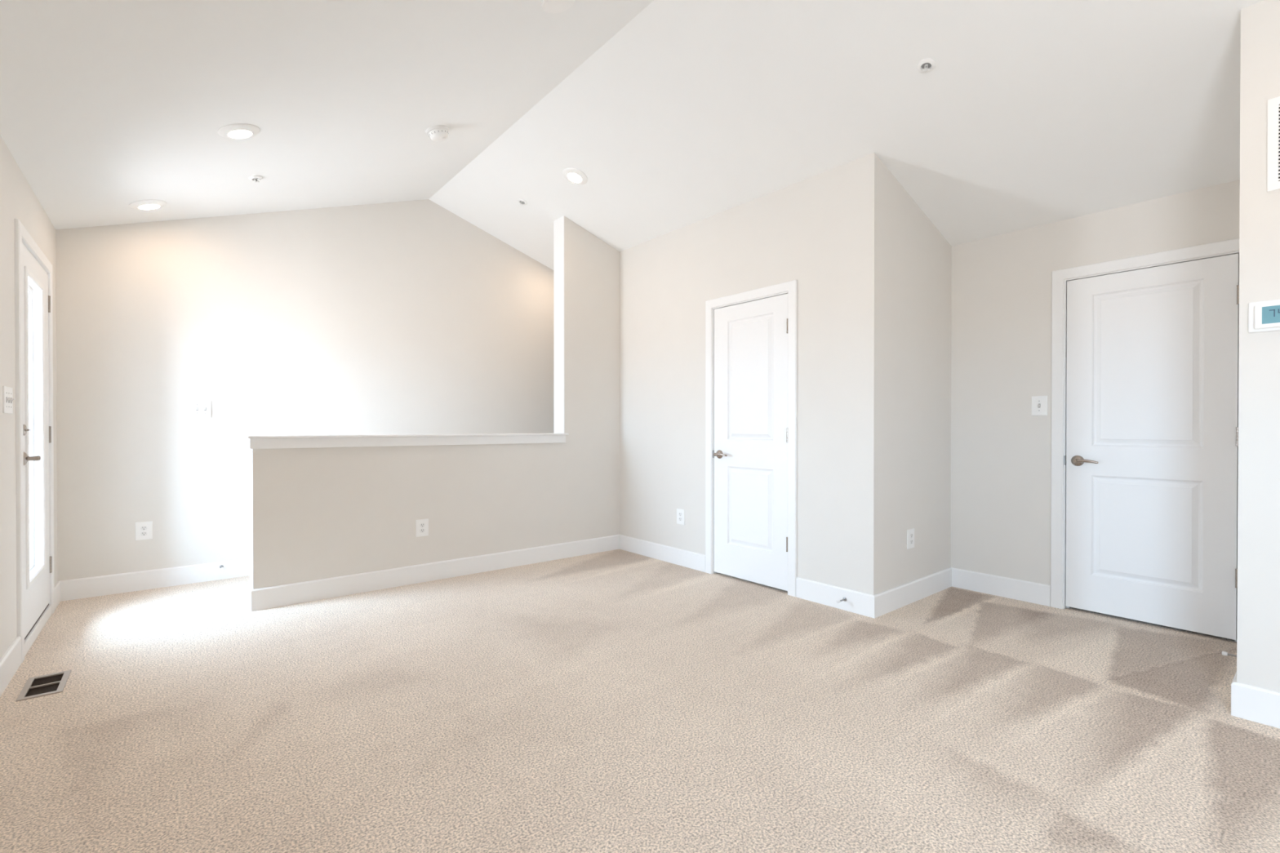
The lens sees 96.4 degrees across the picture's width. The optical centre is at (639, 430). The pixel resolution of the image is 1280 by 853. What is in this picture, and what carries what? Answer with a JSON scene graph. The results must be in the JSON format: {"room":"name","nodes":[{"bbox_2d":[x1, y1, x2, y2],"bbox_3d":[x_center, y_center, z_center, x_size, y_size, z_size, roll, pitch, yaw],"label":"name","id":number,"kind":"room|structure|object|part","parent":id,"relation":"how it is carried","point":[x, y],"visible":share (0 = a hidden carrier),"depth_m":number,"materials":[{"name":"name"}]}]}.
{"room":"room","nodes":[
{"label":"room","id":0,"kind":"room"},
{"bbox_2d":[0,134,57,659],"bbox_3d":[-1.286,-0.090,0.633,0.055,2.413,8.050,0,0,-39],"label":"wall","id":1,"kind":"structure","parent":0,"point":[18,200],"depth_m":2.62,"materials":[{"name":"beige paint"}]},
{"bbox_2d":[2,386,14,413],"bbox_3d":[-2.818,-0.134,2.559,0.018,0.118,0.168,0,0,-39],"label":"light switch","id":2,"kind":"object","parent":1,"relation":"attached to","point":[7,393],"visible":1,"depth_m":2.54,"materials":[{"name":"white plastic"}]},
{"bbox_2d":[0,581,60,696],"bbox_3d":[-1.259,1.051,0.661,0.014,0.130,7.810,0,0,-39],"label":"baseboard","id":3,"kind":"structure","parent":1,"relation":"attached to","point":[11,661],"depth_m":2.56,"materials":[{"name":"white paint"}]},
{"bbox_2d":[14,218,54,662],"bbox_3d":[-3.259,0.053,3.072,0.145,2.100,0.980,0,0,-39],"label":"door","id":4,"kind":"structure","parent":1,"relation":"in","point":[33,301],"depth_m":3.06,"materials":[{"name":"white paint"}]},
{"bbox_3d":[-3.235,-0.012,3.029,0.018,1.536,0.438,0,0,-39],"label":"glass pane","id":5,"kind":"part","parent":4,"relation":"part of","materials":[{"name":"glass"}]},
{"bbox_2d":[55,199,554,581],"bbox_3d":[-1.518,-0.508,5.567,6.085,3.194,0.120,0,0,-39],"label":"wall","id":6,"kind":"structure","parent":0,"point":[406,317],"depth_m":4.33,"materials":[{"name":"beige paint"}]},
{"bbox_2d":[135,521,152,540],"bbox_3d":[-3.413,0.693,3.938,0.090,0.123,0.009,0,0,-39],"label":"wall outlet","id":7,"kind":"object","parent":6,"relation":"attached to","point":[144,531],"visible":1,"depth_m":3.94,"materials":[{"name":"white plastic"}]},
{"bbox_2d":[140,525,146,530],"bbox_3d":[-3.411,0.673,3.936,0.035,0.026,0.004,0,0,-39],"label":"receptacle","id":8,"kind":"object","parent":7,"relation":"attached to","point":[142,527],"depth_m":3.93,"materials":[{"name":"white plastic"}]},
{"bbox_2d":[140,531,146,535],"bbox_3d":[-3.411,0.712,3.936,0.035,0.026,0.004,0,0,-39],"label":"receptacle","id":9,"kind":"object","parent":7,"relation":"attached to","point":[142,533],"depth_m":3.93,"materials":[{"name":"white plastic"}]},
{"bbox_2d":[59,558,249,601],"bbox_3d":[-1.468,1.024,5.530,5.865,0.130,0.014,0,0,-39],"label":"baseboard","id":10,"kind":"structure","parent":6,"relation":"attached to","point":[95,586],"depth_m":3.96,"materials":[{"name":"white paint"}]},
{"bbox_2d":[191,400,211,417],"bbox_3d":[-3.166,-0.153,4.129,0.118,0.125,0.018,0,0,-39],"label":"light switch","id":11,"kind":"object","parent":6,"relation":"attached to","point":[199,408],"visible":1,"depth_m":4.13,"materials":[{"name":"white plastic"}]},
{"bbox_2d":[253,216,619,589],"bbox_3d":[-0.870,-0.377,4.811,3.982,2.939,0.165,0,0,-39],"label":"wall","id":12,"kind":"structure","parent":0,"point":[319,513],"depth_m":4.36,"materials":[{"name":"beige paint"}]},
{"bbox_2d":[249,448,253,589],"bbox_3d":[-2.411,0.543,3.553,0.004,0.855,0.166,0,0,-39],"label":"trim","id":13,"kind":"structure","parent":12,"relation":"attached to","point":[251,526],"depth_m":3.53,"materials":[{"name":"white paint"}]},
{"bbox_2d":[244,433,568,448],"bbox_3d":[-1.557,0.071,4.250,2.265,0.079,0.233,0,0,-39],"label":"trim","id":14,"kind":"structure","parent":12,"relation":"on","point":[268,442],"depth_m":3.98,"materials":[{"name":"white paint"}]},
{"bbox_2d":[415,518,428,537],"bbox_3d":[-1.571,0.705,4.130,0.090,0.123,0.009,0,0,-39],"label":"wall outlet","id":15,"kind":"object","parent":12,"relation":"attached to","point":[421,525],"visible":1,"depth_m":4.13,"materials":[{"name":"white plastic"}]},
{"bbox_2d":[248,534,619,611],"bbox_3d":[-0.921,1.028,4.777,3.876,0.130,0.193,0,0,-39],"label":"baseboard","id":16,"kind":"structure","parent":12,"relation":"attached to","point":[267,597],"depth_m":4.09,"materials":[{"name":"white paint"}]},
{"bbox_2d":[553,215,564,433],"bbox_3d":[-0.700,-0.904,4.948,0.004,1.865,0.166,0,0,-39],"label":"trim","id":17,"kind":"structure","parent":12,"relation":"attached to","point":[558,224],"depth_m":4.94,"materials":[{"name":"white paint"}]},
{"bbox_2d":[0,0,1263,270],"bbox_3d":[0.996,-1.592,2.495,6.085,1.353,8.050,0,0,-39],"label":"ceiling","id":18,"kind":"structure","parent":0,"point":[675,114],"depth_m":2.93,"materials":[{"name":"paint"}]},
{"bbox_2d":[128,199,166,209],"bbox_3d":[-3.128,-1.435,3.641,0.188,0.067,0.188,0,0,7],"label":"ceiling light","id":19,"kind":"object","parent":18,"relation":"attached to","point":[151,204],"visible":1,"depth_m":3.61,"materials":[{"name":"white plastic"}]},
{"bbox_2d":[217,123,260,138],"bbox_3d":[-2.094,-1.561,2.988,0.188,0.067,0.188,0,0,7],"label":"ceiling light","id":20,"kind":"object","parent":18,"relation":"attached to","point":[237,131],"visible":1,"depth_m":2.96,"materials":[{"name":"white plastic"}]},
{"bbox_2d":[248,175,262,182],"bbox_3d":[-2.454,-1.604,3.655,0.075,0.045,0.077,0,0,-35],"label":"sprinkler","id":21,"kind":"object","parent":18,"relation":"attached to","point":[254,178],"visible":1,"depth_m":3.65,"materials":[{"name":"metal"}]},
{"bbox_2d":[425,124,449,141],"bbox_3d":[-1.289,-1.891,3.642,0.145,0.092,0.148,0,0,-24],"label":"smoke detector","id":22,"kind":"object","parent":18,"relation":"attached to","point":[439,132],"visible":1,"depth_m":3.60,"materials":[{"name":"white plastic"}]},
{"bbox_2d":[517,198,527,204],"bbox_3d":[-0.989,-1.915,4.813,0.076,0.044,0.077,0,0,-44],"label":"sprinkler","id":23,"kind":"object","parent":18,"relation":"attached to","point":[521,201],"visible":1,"depth_m":4.80,"materials":[{"name":"metal"}]},
{"bbox_2d":[541,0,575,13],"bbox_3d":[-0.364,-1.911,2.556,0.150,0.060,0.156,0,0,-36],"label":"cover plate","id":24,"kind":"object","parent":18,"relation":"attached to","point":[548,6],"visible":1,"depth_m":2.57,"materials":[{"name":"white plastic"}]},
{"bbox_2d":[562,167,587,184],"bbox_3d":[-0.485,-1.902,4.288,0.187,0.065,0.190,0,0,-6],"label":"ceiling light","id":25,"kind":"object","parent":18,"relation":"attached to","point":[574,175],"visible":1,"depth_m":4.26,"materials":[{"name":"white plastic"}]},
{"bbox_2d":[917,57,935,72],"bbox_3d":[1.371,-1.740,2.741,0.076,0.044,0.077,0,0,-44],"label":"sprinkler","id":26,"kind":"object","parent":18,"relation":"attached to","point":[925,65],"visible":1,"depth_m":2.73,"materials":[{"name":"white plastic"}]},
{"bbox_2d":[920,62,931,69],"bbox_3d":[1.371,-1.748,2.741,0.049,0.001,0.049,23,-14,-37],"label":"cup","id":27,"kind":"object","parent":26,"relation":"on","point":[929,64],"depth_m":2.74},
{"bbox_2d":[0,549,1279,852],"bbox_3d":[0.996,1.156,2.510,6.085,0.100,8.050,0,0,-39],"label":"floor","id":28,"kind":"structure","parent":0,"point":[616,700],"depth_m":2.14,"materials":[{"name":"beige carpet"}]},
{"bbox_2d":[15,670,71,702],"bbox_3d":[-2.577,1.146,2.480,0.135,0.090,0.274,0,0,-39],"label":"floor vent","id":29,"kind":"object","parent":28,"relation":"in","point":[55,682],"visible":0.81,"depth_m":2.48,"materials":[{"name":"beige metal"}]},
{"bbox_2d":[619,152,884,595],"bbox_3d":[0.640,-0.279,4.351,0.120,2.749,2.462,0,0,-39],"label":"wall","id":30,"kind":"structure","parent":0,"point":[824,232],"depth_m":3.75,"materials":[{"name":"beige paint"}]},
{"bbox_2d":[676,508,684,524],"bbox_3d":[0.328,0.701,4.635,0.009,0.123,0.090,0,0,-39],"label":"wall outlet","id":31,"kind":"object","parent":30,"relation":"attached to","point":[680,513],"visible":1,"depth_m":4.63,"materials":[{"name":"white plastic"}]},
{"bbox_2d":[619,534,874,617],"bbox_3d":[0.592,1.031,4.310,0.014,0.130,2.476,0,0,-39],"label":"baseboard","id":32,"kind":"structure","parent":30,"relation":"attached to","point":[858,602],"depth_m":3.73,"materials":[{"name":"white paint"}]},
{"bbox_2d":[705,280,797,596],"bbox_3d":[0.800,0.053,4.114,0.175,2.088,0.824,0,0,-39],"label":"door","id":33,"kind":"structure","parent":30,"relation":"in","point":[751,336],"depth_m":4.08,"materials":[{"name":"white paint"}]},
{"bbox_3d":[0.599,0.181,4.242,0.018,0.023,0.111,0,0,-42],"label":"lever","id":34,"kind":"part","parent":33,"relation":"part of","materials":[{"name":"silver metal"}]},
{"bbox_2d":[836,597,846,603],"bbox_3d":[1.220,1.033,3.469,0.084,0.024,0.024,0,0,-39],"label":"door stop","id":35,"kind":"object","parent":30,"relation":"attached to","point":[844,599],"visible":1,"depth_m":3.47,"materials":[{"name":"metal"}]},
{"bbox_2d":[884,165,951,591],"bbox_3d":[2.196,-0.258,4.113,1.986,2.710,0.120,0,0,-39],"label":"wall","id":36,"kind":"structure","parent":0,"point":[918,257],"depth_m":3.69,"materials":[{"name":"beige paint"}]},
{"bbox_2d":[906,528,914,549],"bbox_3d":[1.729,0.693,3.652,0.090,0.123,0.009,0,0,-39],"label":"wall outlet","id":37,"kind":"object","parent":36,"relation":"attached to","point":[910,533],"visible":1,"depth_m":3.64,"materials":[{"name":"white plastic"}]},
{"bbox_2d":[873,567,951,617],"bbox_3d":[1.781,1.034,3.693,1.070,0.130,0.014,0,0,-39],"label":"baseboard","id":38,"kind":"structure","parent":36,"relation":"attached to","point":[892,599],"depth_m":3.64,"materials":[{"name":"white paint"}]},
{"bbox_2d":[950,179,1239,585],"bbox_3d":[2.707,-0.105,3.495,0.120,2.410,1.484,0,0,-39],"label":"wall","id":39,"kind":"structure","parent":0,"point":[1001,285],"depth_m":3.72,"materials":[{"name":"beige paint"}]},
{"bbox_2d":[951,567,1050,606],"bbox_3d":[2.374,1.034,3.803,0.014,0.130,0.595,0,0,-39],"label":"baseboard","id":40,"kind":"structure","parent":39,"relation":"attached to","point":[1009,588],"depth_m":3.77,"materials":[{"name":"white paint"}]},
{"bbox_2d":[1031,395,1047,415],"bbox_3d":[2.520,-0.154,3.615,0.018,0.124,0.085,0,0,-39],"label":"light switch","id":41,"kind":"object","parent":39,"relation":"attached to","point":[1039,403],"visible":1,"depth_m":3.62,"materials":[{"name":"white plastic"}]},
{"bbox_2d":[1050,238,1239,641],"bbox_3d":[2.871,0.058,3.253,0.175,2.088,0.877,0,0,-39],"label":"door","id":42,"kind":"structure","parent":39,"relation":"in","point":[1144,443],"depth_m":3.22,"materials":[{"name":"white paint"}]},
{"bbox_3d":[2.653,0.185,3.401,0.018,0.023,0.111,0,0,-42],"label":"lever","id":43,"kind":"part","parent":42,"relation":"part of","materials":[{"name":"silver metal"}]},
{"bbox_2d":[1236,0,1279,692],"bbox_3d":[3.263,-0.261,1.151,0.120,2.749,2.845,0,0,-39],"label":"wall","id":44,"kind":"structure","parent":0,"point":[1258,622],"depth_m":2.17,"materials":[{"name":"beige paint"}]},
{"bbox_2d":[1221,651,1236,657],"bbox_3d":[2.760,1.047,2.657,0.024,0.024,0.084,0,0,-39],"label":"door stop","id":45,"kind":"object","parent":44,"relation":"attached to","point":[1224,653],"visible":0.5,"depth_m":2.67,"materials":[{"name":"metal"}]},
{"bbox_2d":[1231,671,1279,728],"bbox_3d":[3.615,1.047,1.456,1.070,0.130,2.859,0,0,-39],"label":"baseboard","id":46,"kind":"structure","parent":44,"relation":"attached to","point":[1251,703],"depth_m":2.17,"materials":[{"name":"white paint"}]},
{"bbox_2d":[1248,298,1279,333],"bbox_3d":[2.374,-0.429,2.119,0.028,0.116,0.170,0,0,-39],"label":"thermostat","id":47,"kind":"object","parent":44,"relation":"attached to","point":[1263,316],"visible":1,"depth_m":2.15,"materials":[{"name":"white plastic"}]},
{"bbox_2d":[1266,96,1279,191],"bbox_3d":[2.485,-1.067,1.996,0.008,0.342,0.400,0,0,-39],"label":"air vent","id":48,"kind":"object","parent":44,"relation":"in","point":[1273,104],"visible":1,"depth_m":2.14,"materials":[{"name":"white plastic"}]}
]}

